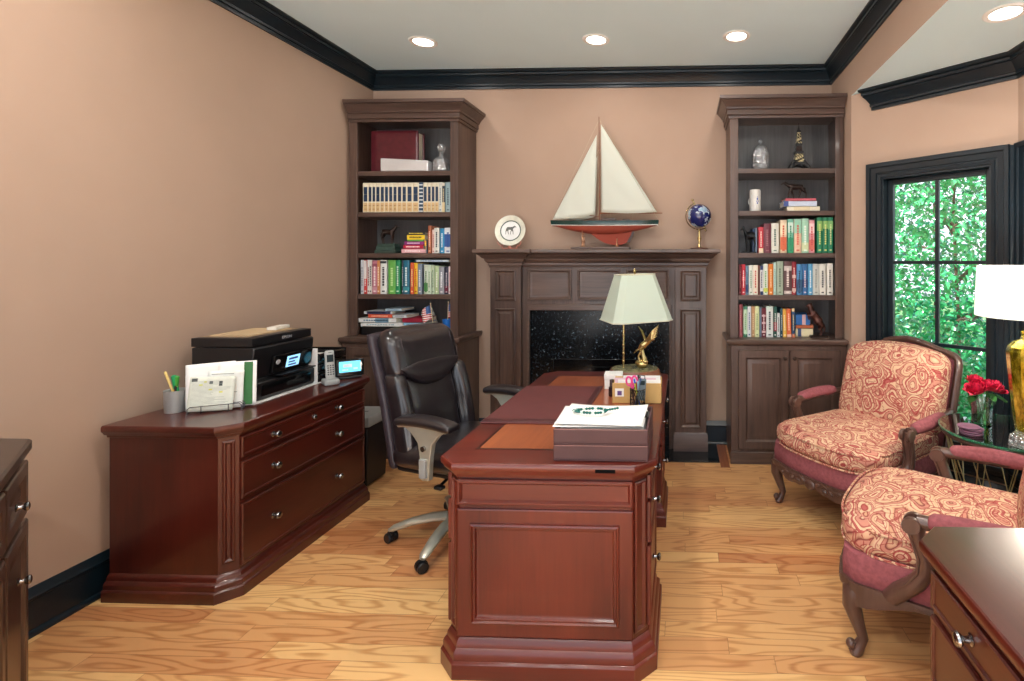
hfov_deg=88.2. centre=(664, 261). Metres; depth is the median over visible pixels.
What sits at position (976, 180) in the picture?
tree
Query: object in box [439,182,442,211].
book
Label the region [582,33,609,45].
recessed light
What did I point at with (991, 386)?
rose
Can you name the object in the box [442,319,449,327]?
cup
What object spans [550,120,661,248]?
model sailboat
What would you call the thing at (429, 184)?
book
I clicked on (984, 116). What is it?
wall
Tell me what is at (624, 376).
envelope
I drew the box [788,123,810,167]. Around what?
figurine
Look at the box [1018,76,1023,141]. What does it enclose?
wall
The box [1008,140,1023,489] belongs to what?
window
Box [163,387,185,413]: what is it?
pencil cup
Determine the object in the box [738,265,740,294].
book
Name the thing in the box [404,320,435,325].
book
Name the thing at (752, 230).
book
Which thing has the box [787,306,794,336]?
book
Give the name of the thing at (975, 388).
rose
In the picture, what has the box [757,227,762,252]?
book
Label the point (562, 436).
document tray
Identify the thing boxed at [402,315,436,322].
book
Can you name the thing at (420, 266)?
book
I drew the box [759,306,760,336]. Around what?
book
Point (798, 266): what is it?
book
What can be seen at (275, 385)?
paper tray
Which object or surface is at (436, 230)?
book
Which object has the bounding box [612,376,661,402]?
letter sorter
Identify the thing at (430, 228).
book
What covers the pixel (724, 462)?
trim
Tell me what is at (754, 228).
book
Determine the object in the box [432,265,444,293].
book
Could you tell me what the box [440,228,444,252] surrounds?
book
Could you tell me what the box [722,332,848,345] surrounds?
countertop
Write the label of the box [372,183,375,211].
book
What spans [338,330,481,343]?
countertop
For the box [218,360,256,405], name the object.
magazine
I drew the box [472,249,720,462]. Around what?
fireplace
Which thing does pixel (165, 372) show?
pen
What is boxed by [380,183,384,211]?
book
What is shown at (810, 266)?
book
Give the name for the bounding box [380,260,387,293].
book
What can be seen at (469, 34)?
ceiling
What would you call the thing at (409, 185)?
book
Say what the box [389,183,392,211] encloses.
book
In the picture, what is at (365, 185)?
book
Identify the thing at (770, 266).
book
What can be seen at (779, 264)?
book
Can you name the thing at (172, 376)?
pen
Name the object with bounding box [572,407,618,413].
bracelet
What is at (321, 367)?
tray
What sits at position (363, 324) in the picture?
book
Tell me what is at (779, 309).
book
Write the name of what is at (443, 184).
book
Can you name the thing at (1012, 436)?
lamp base
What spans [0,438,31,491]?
countertop
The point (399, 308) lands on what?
book
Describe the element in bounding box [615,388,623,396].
photo card
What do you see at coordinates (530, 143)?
wall
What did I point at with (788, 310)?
book
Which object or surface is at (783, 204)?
book
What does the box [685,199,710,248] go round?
globe
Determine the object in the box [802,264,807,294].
book
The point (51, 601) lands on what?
baseboard
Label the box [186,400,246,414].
rack
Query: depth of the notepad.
2.81 m
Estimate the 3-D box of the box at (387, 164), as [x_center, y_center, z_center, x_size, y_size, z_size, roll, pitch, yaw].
[-1.987,-0.745,3.890,0.371,0.102,0.070,0,0,2]
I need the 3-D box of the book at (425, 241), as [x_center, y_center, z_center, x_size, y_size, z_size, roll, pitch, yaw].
[-1.826,-0.119,3.953,0.020,0.102,0.173,0,0,2]
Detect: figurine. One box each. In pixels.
[374,224,400,252]
[781,181,806,197]
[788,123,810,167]
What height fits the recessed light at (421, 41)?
0.008 m
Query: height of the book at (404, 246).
0.029 m
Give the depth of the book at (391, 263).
3.89 m
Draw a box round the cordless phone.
[321,350,339,385]
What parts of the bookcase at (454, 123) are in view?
door, panel, shelf, shelf, shelf, shelf, frame, panel, panel, crown moulding, panel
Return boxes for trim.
[209,0,901,90]
[717,444,729,467]
[858,41,1023,110]
[1007,145,1018,491]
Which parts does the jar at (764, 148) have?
lid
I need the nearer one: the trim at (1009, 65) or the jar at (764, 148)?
the trim at (1009, 65)
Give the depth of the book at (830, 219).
3.75 m
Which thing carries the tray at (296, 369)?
on the printer
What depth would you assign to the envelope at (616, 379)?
2.56 m
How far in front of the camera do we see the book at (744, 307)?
3.79 m
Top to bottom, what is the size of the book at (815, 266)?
0.232 m
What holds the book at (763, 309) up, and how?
on the bookcase at (762, 373)
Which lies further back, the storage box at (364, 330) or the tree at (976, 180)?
the tree at (976, 180)
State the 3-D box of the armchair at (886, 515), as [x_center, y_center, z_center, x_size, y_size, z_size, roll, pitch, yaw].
[1.212,0.976,1.946,0.989,0.994,0.836,0,0,34]
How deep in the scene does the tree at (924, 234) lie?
4.84 m
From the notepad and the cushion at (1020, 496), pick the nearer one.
the cushion at (1020, 496)
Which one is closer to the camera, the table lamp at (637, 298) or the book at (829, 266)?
the table lamp at (637, 298)
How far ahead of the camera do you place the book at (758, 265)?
3.78 m
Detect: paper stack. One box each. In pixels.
[309,348,317,382]
[561,410,647,428]
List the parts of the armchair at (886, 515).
leg, carved rail, seat rail, arm, arm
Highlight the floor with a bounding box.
[28,445,930,680]
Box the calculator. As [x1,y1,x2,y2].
[637,375,645,400]
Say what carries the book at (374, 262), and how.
on the bookcase at (454, 123)
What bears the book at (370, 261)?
on the bookcase at (454, 123)
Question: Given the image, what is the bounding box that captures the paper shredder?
[363,406,386,485]
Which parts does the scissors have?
handle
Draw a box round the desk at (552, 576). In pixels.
[441,371,667,680]
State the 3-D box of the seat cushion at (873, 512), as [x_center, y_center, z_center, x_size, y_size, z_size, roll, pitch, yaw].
[1.127,1.031,2.004,0.758,0.185,0.688,0,0,34]
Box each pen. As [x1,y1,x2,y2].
[164,371,173,391]
[171,375,179,390]
[173,376,179,391]
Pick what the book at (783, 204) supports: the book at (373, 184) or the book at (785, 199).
the book at (785, 199)
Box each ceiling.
[266,0,868,69]
[853,0,1023,94]
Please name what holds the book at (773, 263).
on the bookcase at (762, 373)
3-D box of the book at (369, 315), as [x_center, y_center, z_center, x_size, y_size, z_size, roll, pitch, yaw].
[-2.183,0.415,3.977,0.187,0.028,0.191,0,0,2]
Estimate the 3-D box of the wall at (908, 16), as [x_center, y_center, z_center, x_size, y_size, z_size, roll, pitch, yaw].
[1.308,-0.047,1.153,0.150,3.030,5.800,0,0,2]
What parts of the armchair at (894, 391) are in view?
leg, arm, seat rail, carved rail, frame, arm, panel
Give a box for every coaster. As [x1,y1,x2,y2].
[957,422,980,430]
[958,428,982,434]
[959,430,983,436]
[961,427,984,432]
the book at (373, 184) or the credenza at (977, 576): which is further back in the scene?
the book at (373, 184)
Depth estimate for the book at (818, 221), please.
3.76 m
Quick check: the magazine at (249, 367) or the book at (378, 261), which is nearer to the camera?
the magazine at (249, 367)
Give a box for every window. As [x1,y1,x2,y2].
[866,144,1009,484]
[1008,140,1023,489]
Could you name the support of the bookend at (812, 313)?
on the bookcase at (762, 373)
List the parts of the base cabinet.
drawer, door, drawer, door, knob, knob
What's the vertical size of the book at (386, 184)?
0.228 m
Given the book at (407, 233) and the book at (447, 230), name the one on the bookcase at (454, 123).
the book at (447, 230)
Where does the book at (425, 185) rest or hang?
on the bookcase at (454, 123)
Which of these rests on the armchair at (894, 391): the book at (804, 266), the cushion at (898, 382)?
the cushion at (898, 382)
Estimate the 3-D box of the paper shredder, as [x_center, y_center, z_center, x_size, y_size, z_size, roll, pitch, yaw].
[-2.108,1.233,3.380,0.430,0.471,0.265,0,0,2]
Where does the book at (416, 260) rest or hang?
on the book at (420, 266)
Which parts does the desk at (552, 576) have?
drawer, drawer, drawer, corner panel, frieze panel, panel, moulding, corner panel, drawer, drawer, drawer, knob, knob, drawer, drawer, moulding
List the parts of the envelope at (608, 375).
lid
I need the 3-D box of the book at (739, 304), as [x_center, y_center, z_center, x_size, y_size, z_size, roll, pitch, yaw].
[0.574,0.440,3.864,0.026,0.245,0.174,0,0,2]
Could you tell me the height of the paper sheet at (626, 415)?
0.012 m
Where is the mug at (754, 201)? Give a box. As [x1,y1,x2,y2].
[748,189,760,210]
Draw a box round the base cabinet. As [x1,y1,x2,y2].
[0,438,32,680]
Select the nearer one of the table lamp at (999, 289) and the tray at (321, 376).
the table lamp at (999, 289)
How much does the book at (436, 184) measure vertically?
0.228 m
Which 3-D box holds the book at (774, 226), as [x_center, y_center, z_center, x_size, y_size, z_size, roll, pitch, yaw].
[0.831,-0.179,3.864,0.054,0.224,0.175,0,0,2]
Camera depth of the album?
3.96 m
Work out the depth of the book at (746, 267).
3.79 m
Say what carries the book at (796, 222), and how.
on the bookcase at (762, 373)
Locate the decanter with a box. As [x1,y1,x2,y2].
[433,143,449,170]
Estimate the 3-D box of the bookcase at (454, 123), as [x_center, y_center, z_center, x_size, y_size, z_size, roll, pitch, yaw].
[-1.951,0.126,3.949,0.944,2.684,0.469,0,0,2]
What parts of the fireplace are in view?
pilaster panel, pilaster panel, frieze panel, frieze panel, opening trim, firebox door, frieze panel, pilaster panel, pilaster panel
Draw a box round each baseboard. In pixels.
[28,418,483,639]
[706,420,726,444]
[951,471,1017,493]
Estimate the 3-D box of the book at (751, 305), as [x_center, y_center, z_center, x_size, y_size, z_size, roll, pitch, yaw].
[0.667,0.447,3.863,0.023,0.231,0.174,0,0,2]
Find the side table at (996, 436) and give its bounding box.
[938,413,1023,492]
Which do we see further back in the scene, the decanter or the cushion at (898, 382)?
the decanter
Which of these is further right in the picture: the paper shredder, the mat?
the paper shredder
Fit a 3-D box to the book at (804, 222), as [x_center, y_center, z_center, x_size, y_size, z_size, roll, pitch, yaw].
[1.053,-0.196,3.851,0.051,0.257,0.175,0,0,2]
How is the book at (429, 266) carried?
on the bookcase at (454, 123)
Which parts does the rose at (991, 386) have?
stem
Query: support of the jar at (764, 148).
on the bookcase at (762, 373)
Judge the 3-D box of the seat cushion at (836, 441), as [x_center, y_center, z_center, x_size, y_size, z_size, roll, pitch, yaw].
[1.109,1.031,2.969,0.758,0.185,0.688,0,0,-33]
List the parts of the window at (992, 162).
sash, sill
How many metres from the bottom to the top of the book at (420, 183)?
0.230 m
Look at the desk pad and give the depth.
2.50 m
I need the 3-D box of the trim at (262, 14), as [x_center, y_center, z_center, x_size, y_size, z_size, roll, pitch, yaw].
[-0.646,-1.491,1.224,3.760,0.142,5.800,0,0,2]
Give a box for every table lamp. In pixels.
[600,269,672,376]
[974,265,1023,443]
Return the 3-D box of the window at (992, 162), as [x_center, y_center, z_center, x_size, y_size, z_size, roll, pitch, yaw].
[1.710,0.298,3.211,0.186,1.930,0.850,0,0,-43]
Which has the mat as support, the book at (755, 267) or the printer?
the printer
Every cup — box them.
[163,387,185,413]
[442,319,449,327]
[630,387,644,404]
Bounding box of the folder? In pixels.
[210,328,291,335]
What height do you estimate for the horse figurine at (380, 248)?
0.229 m
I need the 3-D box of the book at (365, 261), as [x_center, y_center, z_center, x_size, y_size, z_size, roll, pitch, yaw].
[-2.302,0.115,3.975,0.021,0.262,0.174,0,0,2]
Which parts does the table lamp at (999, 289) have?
lamp shade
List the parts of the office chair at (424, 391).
arm, bracket plate, armrest, arm, seat, lever, arm, armrest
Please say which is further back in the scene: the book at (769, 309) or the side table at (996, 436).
the book at (769, 309)
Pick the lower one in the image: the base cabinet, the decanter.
the base cabinet
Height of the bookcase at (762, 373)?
2.684 m
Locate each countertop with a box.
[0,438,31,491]
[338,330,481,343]
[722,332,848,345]
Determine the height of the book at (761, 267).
0.217 m
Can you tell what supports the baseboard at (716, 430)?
attached to the wall at (530, 143)
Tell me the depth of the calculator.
2.46 m
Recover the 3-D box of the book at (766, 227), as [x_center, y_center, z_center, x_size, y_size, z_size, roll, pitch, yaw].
[0.773,-0.177,3.862,0.053,0.220,0.175,0,0,2]
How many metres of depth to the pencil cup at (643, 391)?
2.44 m
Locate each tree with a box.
[895,175,985,414]
[895,176,985,373]
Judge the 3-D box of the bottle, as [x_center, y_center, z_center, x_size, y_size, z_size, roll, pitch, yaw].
[-0.278,0.664,2.667,0.036,0.086,0.036,0,0,2]
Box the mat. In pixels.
[255,382,320,404]
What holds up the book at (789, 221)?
on the bookcase at (762, 373)
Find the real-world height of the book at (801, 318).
0.080 m
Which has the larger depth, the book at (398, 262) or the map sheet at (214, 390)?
the book at (398, 262)
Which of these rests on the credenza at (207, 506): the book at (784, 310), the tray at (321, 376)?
the tray at (321, 376)
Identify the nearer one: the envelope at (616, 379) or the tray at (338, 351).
the envelope at (616, 379)
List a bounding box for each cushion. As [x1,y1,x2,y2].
[407,371,459,422]
[777,409,937,474]
[839,340,950,435]
[842,467,1017,566]
[1017,468,1023,527]
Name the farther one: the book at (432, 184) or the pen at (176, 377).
the book at (432, 184)
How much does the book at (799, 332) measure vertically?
0.062 m
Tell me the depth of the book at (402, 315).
3.92 m
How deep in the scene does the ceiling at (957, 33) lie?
2.68 m
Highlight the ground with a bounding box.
[895,300,985,413]
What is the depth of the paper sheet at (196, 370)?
2.41 m
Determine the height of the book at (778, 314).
0.178 m
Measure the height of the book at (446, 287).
0.209 m
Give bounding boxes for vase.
[967,392,995,425]
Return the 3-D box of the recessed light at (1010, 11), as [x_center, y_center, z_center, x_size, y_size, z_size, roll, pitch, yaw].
[1.608,-1.173,2.383,0.190,0.008,0.190,0,0,2]
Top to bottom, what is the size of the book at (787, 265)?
0.251 m
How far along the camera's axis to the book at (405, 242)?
3.87 m
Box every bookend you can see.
[740,226,755,252]
[806,303,828,337]
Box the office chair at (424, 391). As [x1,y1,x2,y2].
[366,322,523,574]
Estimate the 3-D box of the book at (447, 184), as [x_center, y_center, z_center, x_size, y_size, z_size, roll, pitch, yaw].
[-1.652,-0.496,3.946,0.042,0.230,0.175,0,0,2]
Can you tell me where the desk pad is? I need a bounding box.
[481,386,602,423]
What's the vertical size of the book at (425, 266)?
0.224 m
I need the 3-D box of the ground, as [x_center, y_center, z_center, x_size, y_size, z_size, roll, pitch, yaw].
[4.408,1.778,11.046,36.000,0.020,25.600,0,0,2]
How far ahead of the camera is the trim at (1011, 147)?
2.84 m
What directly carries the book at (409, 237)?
on the book
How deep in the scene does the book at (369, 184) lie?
3.88 m
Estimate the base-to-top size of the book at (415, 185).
0.228 m
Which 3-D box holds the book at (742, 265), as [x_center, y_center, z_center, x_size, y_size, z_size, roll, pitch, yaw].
[0.596,0.132,3.868,0.029,0.228,0.175,0,0,2]
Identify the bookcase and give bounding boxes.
[338,98,485,458]
[716,93,848,464]
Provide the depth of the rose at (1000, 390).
2.58 m
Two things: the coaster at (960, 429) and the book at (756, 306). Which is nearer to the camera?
the coaster at (960, 429)
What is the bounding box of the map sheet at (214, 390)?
[186,376,235,411]
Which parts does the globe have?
stem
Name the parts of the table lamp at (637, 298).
lamp shade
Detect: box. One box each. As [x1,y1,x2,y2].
[361,327,393,334]
[381,158,431,170]
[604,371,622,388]
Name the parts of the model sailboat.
stand post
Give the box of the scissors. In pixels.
[625,375,637,404]
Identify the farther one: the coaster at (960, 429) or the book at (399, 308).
the book at (399, 308)
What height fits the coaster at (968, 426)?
0.009 m
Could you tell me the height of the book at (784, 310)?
0.209 m
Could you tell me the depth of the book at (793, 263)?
3.77 m
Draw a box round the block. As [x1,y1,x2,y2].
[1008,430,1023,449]
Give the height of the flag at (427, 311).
0.252 m
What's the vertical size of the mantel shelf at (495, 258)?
0.141 m
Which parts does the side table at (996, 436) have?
glass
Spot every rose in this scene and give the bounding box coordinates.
[962,381,986,418]
[965,374,983,421]
[977,379,1008,419]
[978,379,999,420]
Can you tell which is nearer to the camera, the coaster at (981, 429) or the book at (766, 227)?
the coaster at (981, 429)
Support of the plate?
on the fireplace
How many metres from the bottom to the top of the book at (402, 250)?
0.034 m
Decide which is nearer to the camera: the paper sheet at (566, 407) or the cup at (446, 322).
the paper sheet at (566, 407)
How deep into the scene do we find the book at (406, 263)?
3.88 m
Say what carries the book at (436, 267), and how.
on the bookcase at (454, 123)
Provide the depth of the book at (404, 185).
3.87 m
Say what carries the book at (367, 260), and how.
on the bookcase at (454, 123)
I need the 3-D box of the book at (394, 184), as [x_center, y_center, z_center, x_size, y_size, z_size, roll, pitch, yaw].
[-2.066,-0.494,3.961,0.033,0.228,0.174,0,0,2]
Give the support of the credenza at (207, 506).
on the floor
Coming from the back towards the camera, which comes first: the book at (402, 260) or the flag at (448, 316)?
the book at (402, 260)
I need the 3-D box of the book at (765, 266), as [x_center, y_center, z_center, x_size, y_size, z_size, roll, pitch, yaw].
[0.761,0.130,3.867,0.034,0.232,0.175,0,0,2]
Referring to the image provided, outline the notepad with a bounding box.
[267,324,289,329]
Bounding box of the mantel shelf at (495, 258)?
[472,249,720,267]
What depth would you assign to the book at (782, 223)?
3.77 m
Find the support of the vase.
on the side table at (996, 436)
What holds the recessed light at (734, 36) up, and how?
in the ceiling at (469, 34)
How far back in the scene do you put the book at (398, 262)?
3.88 m
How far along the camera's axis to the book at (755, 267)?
3.78 m
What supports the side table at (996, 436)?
on the floor
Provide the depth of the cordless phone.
2.91 m
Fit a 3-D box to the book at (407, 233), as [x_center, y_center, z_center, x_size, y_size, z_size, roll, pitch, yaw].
[-1.908,-0.219,3.952,0.145,0.022,0.161,0,0,-1]
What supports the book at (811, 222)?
on the bookcase at (762, 373)
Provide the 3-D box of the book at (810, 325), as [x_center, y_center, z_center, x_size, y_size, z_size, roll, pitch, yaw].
[1.058,0.488,3.879,0.132,0.024,0.150,0,0,2]
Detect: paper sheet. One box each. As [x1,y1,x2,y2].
[185,361,234,408]
[552,406,643,426]
[555,403,647,425]
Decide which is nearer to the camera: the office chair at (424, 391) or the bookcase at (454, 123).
the office chair at (424, 391)
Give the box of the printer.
[191,328,315,400]
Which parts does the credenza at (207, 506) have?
corner panel, moulding, knob, knob, knob, drawer, drawer, drawer, knob, knob, knob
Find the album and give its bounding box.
[371,130,424,170]
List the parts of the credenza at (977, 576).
drawer, knob, drawer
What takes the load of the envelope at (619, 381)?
in the letter sorter
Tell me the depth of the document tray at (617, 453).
1.79 m
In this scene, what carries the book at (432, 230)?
on the bookcase at (454, 123)
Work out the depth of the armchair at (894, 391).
2.93 m
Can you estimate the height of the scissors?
0.150 m
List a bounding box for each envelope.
[615,378,655,382]
[618,379,660,382]
[623,375,659,379]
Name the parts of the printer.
scanner lid, control panel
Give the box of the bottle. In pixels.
[609,379,613,396]
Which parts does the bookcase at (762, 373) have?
panel, door, crown moulding, panel, panel, shelf, shelf, shelf, shelf, frame, door, panel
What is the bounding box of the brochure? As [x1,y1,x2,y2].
[207,370,243,407]
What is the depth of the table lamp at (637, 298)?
2.97 m
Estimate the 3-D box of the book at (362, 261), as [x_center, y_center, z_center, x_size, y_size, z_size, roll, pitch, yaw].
[-2.324,0.115,3.971,0.022,0.262,0.174,0,0,2]
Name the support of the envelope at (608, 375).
on the desk at (552, 576)
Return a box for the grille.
[894,180,985,351]
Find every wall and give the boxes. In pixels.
[0,0,372,588]
[373,85,830,420]
[831,0,947,351]
[851,79,1017,485]
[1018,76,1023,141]
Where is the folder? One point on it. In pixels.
(253, 331)
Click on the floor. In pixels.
(751, 583)
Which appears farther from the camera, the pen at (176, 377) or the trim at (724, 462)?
the trim at (724, 462)
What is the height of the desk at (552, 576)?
0.761 m
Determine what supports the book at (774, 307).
on the bookcase at (762, 373)
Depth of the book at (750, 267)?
3.78 m
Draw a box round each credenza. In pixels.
[101,374,369,605]
[919,527,1023,680]
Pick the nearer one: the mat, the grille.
the mat
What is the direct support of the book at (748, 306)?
on the bookcase at (762, 373)
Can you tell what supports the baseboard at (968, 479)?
attached to the wall at (984, 116)
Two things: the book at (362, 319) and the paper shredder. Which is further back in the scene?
the book at (362, 319)
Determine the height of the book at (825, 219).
0.265 m
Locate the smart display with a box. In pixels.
[335,358,363,379]
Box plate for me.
[495,215,524,248]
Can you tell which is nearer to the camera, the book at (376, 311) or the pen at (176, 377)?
the pen at (176, 377)
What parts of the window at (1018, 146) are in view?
sill, casing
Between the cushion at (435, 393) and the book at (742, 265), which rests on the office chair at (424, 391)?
the cushion at (435, 393)
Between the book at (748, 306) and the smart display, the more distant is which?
the book at (748, 306)
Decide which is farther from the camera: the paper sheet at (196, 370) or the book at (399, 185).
the book at (399, 185)
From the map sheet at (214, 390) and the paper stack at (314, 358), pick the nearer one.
the map sheet at (214, 390)
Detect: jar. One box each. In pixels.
[752,140,768,168]
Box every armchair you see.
[771,335,962,503]
[839,445,1023,657]
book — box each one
[358,316,401,322]
[361,260,363,293]
[361,322,403,326]
[363,183,367,211]
[364,260,366,293]
[364,309,405,313]
[367,260,368,293]
[368,183,371,211]
[368,312,404,317]
[369,260,371,293]
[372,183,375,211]
[372,260,376,293]
[376,183,379,211]
[377,260,379,293]
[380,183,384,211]
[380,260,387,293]
[385,183,388,211]
[385,306,414,310]
[388,260,395,293]
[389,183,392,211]
[393,183,396,211]
[393,313,418,317]
[396,260,401,293]
[397,183,401,211]
[401,249,425,252]
[402,183,406,211]
[402,260,402,293]
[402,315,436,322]
[403,245,424,248]
[403,260,420,293]
[404,241,424,244]
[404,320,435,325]
[406,232,427,234]
[407,183,412,211]
[407,235,427,239]
[410,263,413,293]
[413,183,418,211]
[414,263,428,293]
[416,260,449,261]
[418,264,432,293]
[419,182,423,211]
[423,183,427,211]
[424,240,427,252]
[424,265,427,293]
[428,183,430,211]
[428,226,441,252]
[428,265,431,293]
[431,183,434,211]
[432,230,433,252]
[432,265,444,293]
[434,228,439,252]
[435,183,438,211]
[435,266,443,293]
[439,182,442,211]
[439,266,448,293]
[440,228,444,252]
[442,183,444,211]
[444,228,449,252]
[444,267,448,293]
[445,182,449,211]
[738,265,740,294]
[738,303,741,336]
[739,264,744,294]
[742,304,746,336]
[745,266,747,294]
[746,265,752,294]
[746,305,750,336]
[750,304,754,336]
[751,229,754,251]
[753,265,757,294]
[753,305,758,336]
[754,228,756,252]
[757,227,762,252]
[758,265,759,294]
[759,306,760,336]
[760,224,770,252]
[760,264,767,294]
[760,266,762,294]
[761,306,765,336]
[763,305,772,336]
[768,264,772,294]
[770,262,775,294]
[771,223,778,252]
[772,305,776,336]
[773,261,782,294]
[776,220,786,252]
[776,306,782,336]
[777,312,779,336]
[779,201,816,208]
[781,307,786,336]
[782,198,815,201]
[782,307,790,336]
[783,261,791,294]
[784,206,819,210]
[787,219,792,252]
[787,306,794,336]
[792,262,795,294]
[793,219,800,252]
[794,312,809,324]
[795,324,812,327]
[795,328,812,336]
[796,264,801,294]
[801,219,808,252]
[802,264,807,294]
[808,264,812,294]
[809,220,813,252]
[811,217,822,252]
[813,264,818,294]
[819,264,825,294]
[821,263,832,294]
[823,217,827,252]
[828,217,832,252]
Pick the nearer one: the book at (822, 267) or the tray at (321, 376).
the tray at (321, 376)
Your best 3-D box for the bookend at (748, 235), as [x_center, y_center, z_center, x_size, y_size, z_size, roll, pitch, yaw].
[0.636,-0.171,3.819,0.123,0.206,0.070,0,0,2]
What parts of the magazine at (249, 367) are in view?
green panel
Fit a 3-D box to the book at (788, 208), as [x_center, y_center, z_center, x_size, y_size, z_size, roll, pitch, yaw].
[1.040,-0.397,3.844,0.240,0.034,0.161,0,0,2]
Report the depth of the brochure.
2.44 m
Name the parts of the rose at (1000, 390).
stem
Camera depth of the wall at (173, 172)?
2.36 m
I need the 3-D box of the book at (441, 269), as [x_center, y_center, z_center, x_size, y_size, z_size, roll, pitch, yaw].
[-1.704,0.140,3.950,0.039,0.210,0.175,0,0,2]
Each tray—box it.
[261,371,310,396]
[274,365,315,375]
[312,347,345,362]
[318,356,345,372]
[318,372,335,381]
[554,406,652,445]
[554,422,652,461]
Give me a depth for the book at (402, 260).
3.88 m
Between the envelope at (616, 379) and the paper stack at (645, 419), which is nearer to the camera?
the paper stack at (645, 419)
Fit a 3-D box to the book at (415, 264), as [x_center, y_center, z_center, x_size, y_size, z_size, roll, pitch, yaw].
[-1.907,0.126,3.965,0.026,0.239,0.175,0,0,2]
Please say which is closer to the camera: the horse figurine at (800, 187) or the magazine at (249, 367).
the magazine at (249, 367)
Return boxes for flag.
[422,303,432,322]
[447,301,449,319]
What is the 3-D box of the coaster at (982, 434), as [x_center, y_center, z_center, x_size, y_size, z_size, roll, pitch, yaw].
[1.496,0.831,2.462,0.103,0.009,0.103,0,0,2]
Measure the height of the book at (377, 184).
0.228 m
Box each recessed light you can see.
[408,36,437,47]
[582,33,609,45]
[723,30,749,42]
[982,2,1023,22]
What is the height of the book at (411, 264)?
0.241 m
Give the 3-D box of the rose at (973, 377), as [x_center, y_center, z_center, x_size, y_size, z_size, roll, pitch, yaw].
[1.628,0.704,2.637,0.094,0.237,0.091,0,0,-33]
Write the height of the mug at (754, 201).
0.168 m

